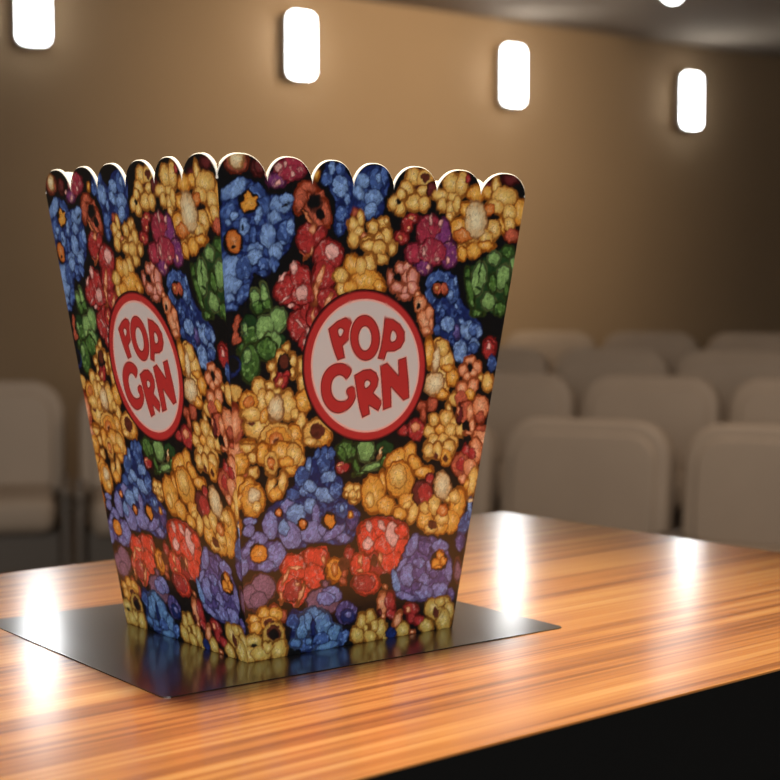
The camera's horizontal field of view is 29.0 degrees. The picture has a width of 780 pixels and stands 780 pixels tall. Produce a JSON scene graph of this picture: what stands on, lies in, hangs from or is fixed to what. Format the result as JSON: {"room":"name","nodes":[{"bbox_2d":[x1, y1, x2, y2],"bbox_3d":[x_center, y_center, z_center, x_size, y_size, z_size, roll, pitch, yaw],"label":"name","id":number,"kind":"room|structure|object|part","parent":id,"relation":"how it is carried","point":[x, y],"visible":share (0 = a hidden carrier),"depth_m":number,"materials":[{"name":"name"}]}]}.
{"room":"movie theater","nodes":[
{"label":"movie theater","id":0,"kind":"room"},
{"bbox_2d":[56,512,89,565],"bbox_3d":[3.007,1.229,2.204,21.400,0.200,17.400,-2,4,-35],"label":"floor","id":1,"kind":"structure","parent":0,"point":[86,514],"depth_m":8.29,"materials":[{"name":"carpet"}]},
{"bbox_2d":[0,512,779,779],"bbox_3d":[-0.260,0.669,0.571,1.250,1.100,0.415,-3,4,-40],"label":"countertop","id":2,"kind":"structure","parent":1,"relation":"on","point":[662,662],"depth_m":0.59,"materials":[{"name":"brown wood"}]},
{"bbox_2d":[0,601,560,697],"bbox_3d":[-0.056,0.111,0.710,0.211,0.001,0.176,-2,4,-37],"label":"placemat","id":3,"kind":"object","parent":2,"relation":"on","point":[100,638],"visible":0.63,"depth_m":0.66,"materials":[{"name":"black plastic"}]},
{"bbox_2d":[46,153,524,662],"bbox_3d":[-0.049,0.004,0.702,0.170,0.213,0.150,-3,4,-39],"label":"popcorn box","id":4,"kind":"object","parent":3,"relation":"on","point":[287,373],"visible":1,"depth_m":0.65,"materials":[{"name":"multicoloured cardboard"}]},
{"bbox_3d":[-0.088,0.002,0.750,0.168,0.213,0.026,-3,4,-39],"label":"panel","id":5,"kind":"part","parent":4,"relation":"part of","materials":[{"name":"white"}]},
{"bbox_3d":[-0.109,0.007,0.650,0.095,0.212,0.121,0,3,-4],"label":"panel","id":6,"kind":"part","parent":4,"relation":"part of","materials":[{"name":"multicoloured cardboard"}]},
{"bbox_3d":[-0.003,0.009,0.646,0.137,0.210,0.099,0,3,-4],"label":"panel","id":7,"kind":"part","parent":4,"relation":"part of","materials":[{"name":"multicoloured cardboard"}]},
{"bbox_3d":[0.006,0.002,0.747,0.028,0.212,0.148,-3,4,-39],"label":"panel","id":8,"kind":"part","parent":4,"relation":"part of","materials":[{"name":"white"}]},
{"bbox_2d":[471,424,498,515],"bbox_3d":[0.003,0.525,5.325,0.641,0.858,0.638,1,4,25],"label":"seat","id":9,"kind":"object","parent":1,"relation":"on","point":[485,497],"visible":0.06,"depth_m":5.36,"materials":[{"name":"beige fabric"}]},
{"bbox_2d":[471,495,474,515],"bbox_3d":[0.072,0.311,5.463,0.515,0.357,0.089,1,4,25],"label":"cushion","id":10,"kind":"object","parent":9,"relation":"on","point":[473,508],"depth_m":5.34,"materials":[{"name":"beige fabric"}]},
{"bbox_2d":[500,417,676,535],"bbox_3d":[0.593,0.540,5.056,0.641,0.858,0.638,1,4,25],"label":"seat","id":11,"kind":"object","parent":1,"relation":"on","point":[619,474],"visible":0.41,"depth_m":5.17,"materials":[{"name":"beige fabric"}]},
{"bbox_3d":[0.852,0.498,4.891,0.036,0.040,0.440,1,4,25],"label":"armrest","id":12,"kind":"part","parent":11,"relation":"part of","materials":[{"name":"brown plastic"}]},
{"bbox_2d":[667,423,779,551],"bbox_3d":[1.183,0.555,4.786,0.641,0.858,0.638,1,4,25],"label":"seat","id":13,"kind":"object","parent":1,"relation":"on","point":[731,484],"visible":0.42,"depth_m":4.96,"materials":[{"name":"beige fabric"}]},
{"bbox_3d":[0.892,0.499,4.873,0.036,0.040,0.440,1,4,25],"label":"armrest","id":14,"kind":"part","parent":13,"relation":"part of","materials":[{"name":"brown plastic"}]},
{"bbox_2d":[692,438,779,546],"bbox_3d":[1.252,0.341,4.924,0.515,0.357,0.089,1,4,25],"label":"cushion","id":15,"kind":"object","parent":13,"relation":"on","point":[736,481],"depth_m":4.95,"materials":[{"name":"beige fabric"}]},
{"bbox_2d":[719,543,779,551],"bbox_3d":[1.150,0.583,4.715,0.535,0.130,0.480,1,4,25],"label":"seat cushion","id":16,"kind":"object","parent":13,"relation":"on","point":[775,547],"depth_m":4.89,"materials":[{"name":"beige leather"}]},
{"bbox_2d":[0,0,779,492],"bbox_3d":[-1.877,-0.913,9.174,21.000,3.300,0.202,-2,4,-35],"label":"wall","id":17,"kind":"structure","parent":0,"point":[632,220],"depth_m":10.56,"materials":[{"name":"beige paint"}]},
{"bbox_2d":[12,0,49,47],"bbox_3d":[-2.089,-2.215,8.756,0.200,0.432,0.125,-2,4,-35],"label":"wall lamp","id":18,"kind":"object","parent":17,"relation":"attached to","point":[31,18],"visible":1,"depth_m":8.71,"materials":[{"name":"white glass"}]},
{"bbox_2d":[56,493,88,514],"bbox_3d":[-1.814,0.679,9.172,21.000,0.120,0.022,-2,4,-35],"label":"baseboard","id":19,"kind":"structure","parent":17,"relation":"attached to","point":[72,496],"depth_m":9.09,"materials":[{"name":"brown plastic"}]},
{"bbox_2d":[282,12,314,81],"bbox_3d":[-0.598,-2.229,9.786,0.200,0.432,0.125,-2,4,-35],"label":"wall lamp","id":20,"kind":"object","parent":17,"relation":"attached to","point":[298,28],"visible":1,"depth_m":9.73,"materials":[{"name":"white glass"}]},
{"bbox_2d":[496,45,524,107],"bbox_3d":[0.857,-2.245,10.790,0.200,0.432,0.125,-2,4,-35],"label":"wall lamp","id":21,"kind":"object","parent":17,"relation":"attached to","point":[510,59],"visible":1,"depth_m":10.73,"materials":[{"name":"white glass"}]},
{"bbox_2d":[675,73,701,129],"bbox_3d":[2.331,-2.260,11.808,0.200,0.432,0.125,-2,4,-35],"label":"wall lamp","id":22,"kind":"object","parent":17,"relation":"attached to","point":[688,86],"visible":1,"depth_m":11.75,"materials":[{"name":"white glass"}]},
{"bbox_2d":[364,0,779,57],"bbox_3d":[3.007,-2.266,2.008,21.400,0.200,17.400,-2,4,-35],"label":"ceiling","id":23,"kind":"structure","parent":0,"point":[743,26],"depth_m":10.69,"materials":[{"name":"beige"}]},
{"bbox_3d":[1.490,0.631,9.049,2.800,0.230,1.000,1,4,25],"label":"floor","id":24,"kind":"structure","parent":0,"visible":0},
{"bbox_2d":[504,331,596,374],"bbox_3d":[0.908,0.072,9.306,0.641,0.858,0.638,1,4,25],"label":"seat","id":25,"kind":"object","parent":24,"relation":"on","point":[552,345],"visible":0.24,"depth_m":9.43,"materials":[{"name":"grey fabric"}]},
{"bbox_2d":[510,339,583,374],"bbox_3d":[0.977,-0.142,9.444,0.515,0.357,0.089,1,4,25],"label":"cushion","id":26,"kind":"object","parent":25,"relation":"on","point":[552,349],"depth_m":9.42,"materials":[{"name":"beige fabric"}]},
{"bbox_3d":[1.003,-0.145,9.501,0.605,0.445,0.184,1,4,25],"label":"backrest","id":27,"kind":"part","parent":25,"relation":"part of","materials":[{"name":"beige fabric"}]},
{"bbox_2d":[602,332,699,375],"bbox_3d":[1.498,0.087,9.036,0.641,0.858,0.638,1,4,25],"label":"seat","id":28,"kind":"object","parent":24,"relation":"on","point":[673,347],"visible":0.16,"depth_m":9.14,"materials":[{"name":"brown fabric"}]},
{"bbox_2d":[609,340,688,375],"bbox_3d":[1.567,-0.127,9.175,0.515,0.357,0.089,1,4,25],"label":"cushion","id":29,"kind":"object","parent":28,"relation":"on","point":[674,351],"depth_m":9.12,"materials":[{"name":"grey fabric"}]},
{"bbox_3d":[1.593,-0.130,9.232,0.605,0.445,0.184,1,4,25],"label":"backrest","id":30,"kind":"part","parent":28,"relation":"part of","materials":[{"name":"beige fabric"}]},
{"bbox_2d":[706,333,779,351],"bbox_3d":[2.088,0.102,8.767,0.641,0.858,0.639,1,4,25],"label":"seat","id":31,"kind":"object","parent":24,"relation":"on","point":[725,341],"visible":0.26,"depth_m":8.94,"materials":[{"name":"brown fabric"}]},
{"bbox_2d":[714,341,779,351],"bbox_3d":[2.157,-0.112,8.905,0.515,0.357,0.089,1,4,25],"label":"cushion","id":32,"kind":"object","parent":31,"relation":"on","point":[718,345],"depth_m":8.92,"materials":[{"name":"grey fabric"}]},
{"bbox_3d":[-1.180,0.889,5.558,1.900,0.105,1.000,-1,3,-12],"label":"floor","id":33,"kind":"structure","parent":0,"visible":0},
{"bbox_2d":[0,381,70,573],"bbox_3d":[-1.504,0.407,5.550,0.641,0.858,0.638,-1,3,-12],"label":"seat","id":34,"kind":"object","parent":33,"relation":"on","point":[32,414],"visible":0.91,"depth_m":5.69,"materials":[{"name":"brown fabric"}]},
{"bbox_2d":[0,393,53,485],"bbox_3d":[-1.538,0.192,5.700,0.515,0.357,0.089,-1,3,-12],"label":"cushion","id":35,"kind":"object","parent":34,"relation":"on","point":[26,419],"depth_m":5.72,"materials":[{"name":"grey fabric"}]},
{"bbox_2d":[0,484,55,534],"bbox_3d":[-1.488,0.435,5.474,0.535,0.130,0.480,-1,3,-12],"label":"seat cushion","id":36,"kind":"object","parent":34,"relation":"on","point":[25,509],"depth_m":5.29,"materials":[{"name":"beige fabric"}]},
{"bbox_3d":[-1.551,0.189,5.761,0.605,0.445,0.184,-1,3,-12],"label":"backrest","id":37,"kind":"part","parent":34,"relation":"part of","materials":[{"name":"beige fabric"}]},
{"bbox_3d":[-1.200,0.355,5.572,0.036,0.040,0.440,-1,3,-12],"label":"armrest","id":38,"kind":"part","parent":34,"relation":"part of","materials":[{"name":"brown plastic"}]},
{"bbox_3d":[-1.204,0.588,5.604,0.028,0.430,0.360,-1,3,-12],"label":"frame","id":39,"kind":"part","parent":34,"relation":"part of","materials":[{"name":"brown plastic"}]},
{"bbox_2d":[74,398,114,563],"bbox_3d":[-0.834,0.407,5.550,0.641,0.858,0.638,-1,3,-12],"label":"seat","id":40,"kind":"object","parent":33,"relation":"on","point":[99,547],"visible":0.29,"depth_m":5.39,"materials":[{"name":"grey fabric"}]},
{"bbox_3d":[-1.122,0.362,5.446,0.036,0.040,0.440,-1,3,-12],"label":"armrest","id":41,"kind":"part","parent":40,"relation":"part of","materials":[{"name":"brown plastic"}]},
{"bbox_3d":[-1.126,0.595,5.479,0.028,0.430,0.360,-1,3,-12],"label":"frame","id":42,"kind":"part","parent":40,"relation":"part of","materials":[{"name":"brown plastic"}]},
{"bbox_3d":[-0.881,0.189,5.761,0.605,0.445,0.184,-1,3,-12],"label":"backrest","id":43,"kind":"part","parent":40,"relation":"part of","materials":[{"name":"beige fabric"}]},
{"bbox_2d":[91,435,100,488],"bbox_3d":[-0.868,0.192,5.700,0.515,0.357,0.089,-1,3,-12],"label":"cushion","id":44,"kind":"object","parent":40,"relation":"on","point":[95,479],"depth_m":5.62,"materials":[{"name":"grey fabric"}]},
{"bbox_2d":[89,487,110,537],"bbox_3d":[-0.818,0.435,5.474,0.535,0.130,0.480,-1,3,-12],"label":"seat cushion","id":45,"kind":"object","parent":40,"relation":"on","point":[98,525],"depth_m":5.21,"materials":[{"name":"beige fabric"}]},
{"bbox_3d":[1.030,0.852,6.357,2.600,0.090,1.000,1,4,25],"label":"floor","id":46,"kind":"structure","parent":0,"visible":0},
{"bbox_2d":[487,373,577,511],"bbox_3d":[0.448,0.362,6.618,0.641,0.858,0.638,1,4,25],"label":"seat","id":47,"kind":"object","parent":46,"relation":"on","point":[516,398],"visible":0.16,"depth_m":6.71,"materials":[{"name":"grey fabric"}]},
{"bbox_2d":[496,461,502,501],"bbox_3d":[0.415,0.390,6.547,0.535,0.130,0.480,1,4,25],"label":"seat cushion","id":48,"kind":"object","parent":47,"relation":"on","point":[500,467],"depth_m":6.27,"materials":[{"name":"beige fabric"}]},
{"bbox_2d":[487,383,560,460],"bbox_3d":[0.517,0.148,6.756,0.515,0.357,0.089,1,4,25],"label":"cushion","id":49,"kind":"object","parent":47,"relation":"on","point":[511,404],"depth_m":6.72,"materials":[{"name":"beige fabric"}]},
{"bbox_3d":[0.543,0.145,6.813,0.605,0.445,0.184,1,4,25],"label":"backrest","id":50,"kind":"part","parent":47,"relation":"part of","materials":[{"name":"beige fabric"}]},
{"bbox_2d":[581,375,722,531],"bbox_3d":[1.038,0.377,6.348,0.641,0.858,0.638,1,4,25],"label":"seat","id":51,"kind":"object","parent":46,"relation":"on","point":[681,406],"visible":0.32,"depth_m":6.45,"materials":[{"name":"brown fabric"}]},
{"bbox_2d":[589,386,706,468],"bbox_3d":[1.107,0.163,6.487,0.515,0.357,0.089,1,4,25],"label":"cushion","id":52,"kind":"object","parent":51,"relation":"on","point":[680,411],"depth_m":6.45,"materials":[{"name":"beige fabric"}]},
{"bbox_3d":[1.133,0.160,6.543,0.605,0.445,0.184,1,4,25],"label":"backrest","id":53,"kind":"part","parent":51,"relation":"part of","materials":[{"name":"beige fabric"}]},
{"bbox_2d":[675,469,683,510],"bbox_3d":[1.005,0.405,6.278,0.535,0.130,0.480,1,4,25],"label":"seat cushion","id":54,"kind":"object","parent":51,"relation":"on","point":[679,472],"depth_m":5.98,"materials":[{"name":"grey fabric"}]},
{"bbox_2d":[729,378,779,424],"bbox_3d":[1.628,0.393,6.079,0.641,0.858,0.638,1,4,25],"label":"seat","id":55,"kind":"object","parent":46,"relation":"on","point":[757,400],"visible":0.27,"depth_m":6.29,"materials":[{"name":"beige fabric"}]},
{"bbox_2d":[739,389,779,424],"bbox_3d":[1.697,0.178,6.217,0.515,0.357,0.089,1,4,25],"label":"cushion","id":56,"kind":"object","parent":55,"relation":"on","point":[756,406],"depth_m":6.28,"materials":[{"name":"beige fabric"}]},
{"bbox_3d":[1.350,0.745,7.553,3.200,0.170,1.000,1,4,25],"label":"floor","id":57,"kind":"structure","parent":0,"visible":0},
{"bbox_2d":[495,347,550,373],"bbox_3d":[0.468,0.210,7.912,0.641,0.858,0.638,1,4,25],"label":"seat","id":58,"kind":"object","parent":57,"relation":"on","point":[510,359],"visible":0.2,"depth_m":7.99,"materials":[{"name":"beige fabric"}]},
{"bbox_2d":[495,356,536,372],"bbox_3d":[0.537,-0.004,8.050,0.515,0.357,0.089,1,4,25],"label":"cushion","id":59,"kind":"object","parent":58,"relation":"on","point":[505,364],"depth_m":7.98,"materials":[{"name":"beige fabric"}]},
{"bbox_2d":[555,348,671,418],"bbox_3d":[1.058,0.225,7.642,0.641,0.858,0.638,1,4,25],"label":"seat","id":60,"kind":"object","parent":57,"relation":"on","point":[580,367],"visible":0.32,"depth_m":7.80,"materials":[{"name":"grey fabric"}]},
{"bbox_3d":[1.153,0.007,7.837,0.605,0.445,0.184,1,4,25],"label":"backrest","id":61,"kind":"part","parent":60,"relation":"part of","materials":[{"name":"beige fabric"}]},
{"bbox_2d":[677,350,779,422],"bbox_3d":[1.648,0.240,7.372,0.641,0.858,0.638,1,4,25],"label":"seat","id":62,"kind":"object","parent":57,"relation":"on","point":[726,370],"visible":0.25,"depth_m":7.51,"materials":[{"name":"beige fabric"}]},
{"bbox_3d":[1.743,0.023,7.567,0.605,0.445,0.184,1,4,25],"label":"backrest","id":63,"kind":"part","parent":62,"relation":"part of","materials":[{"name":"beige fabric"}]}
]}

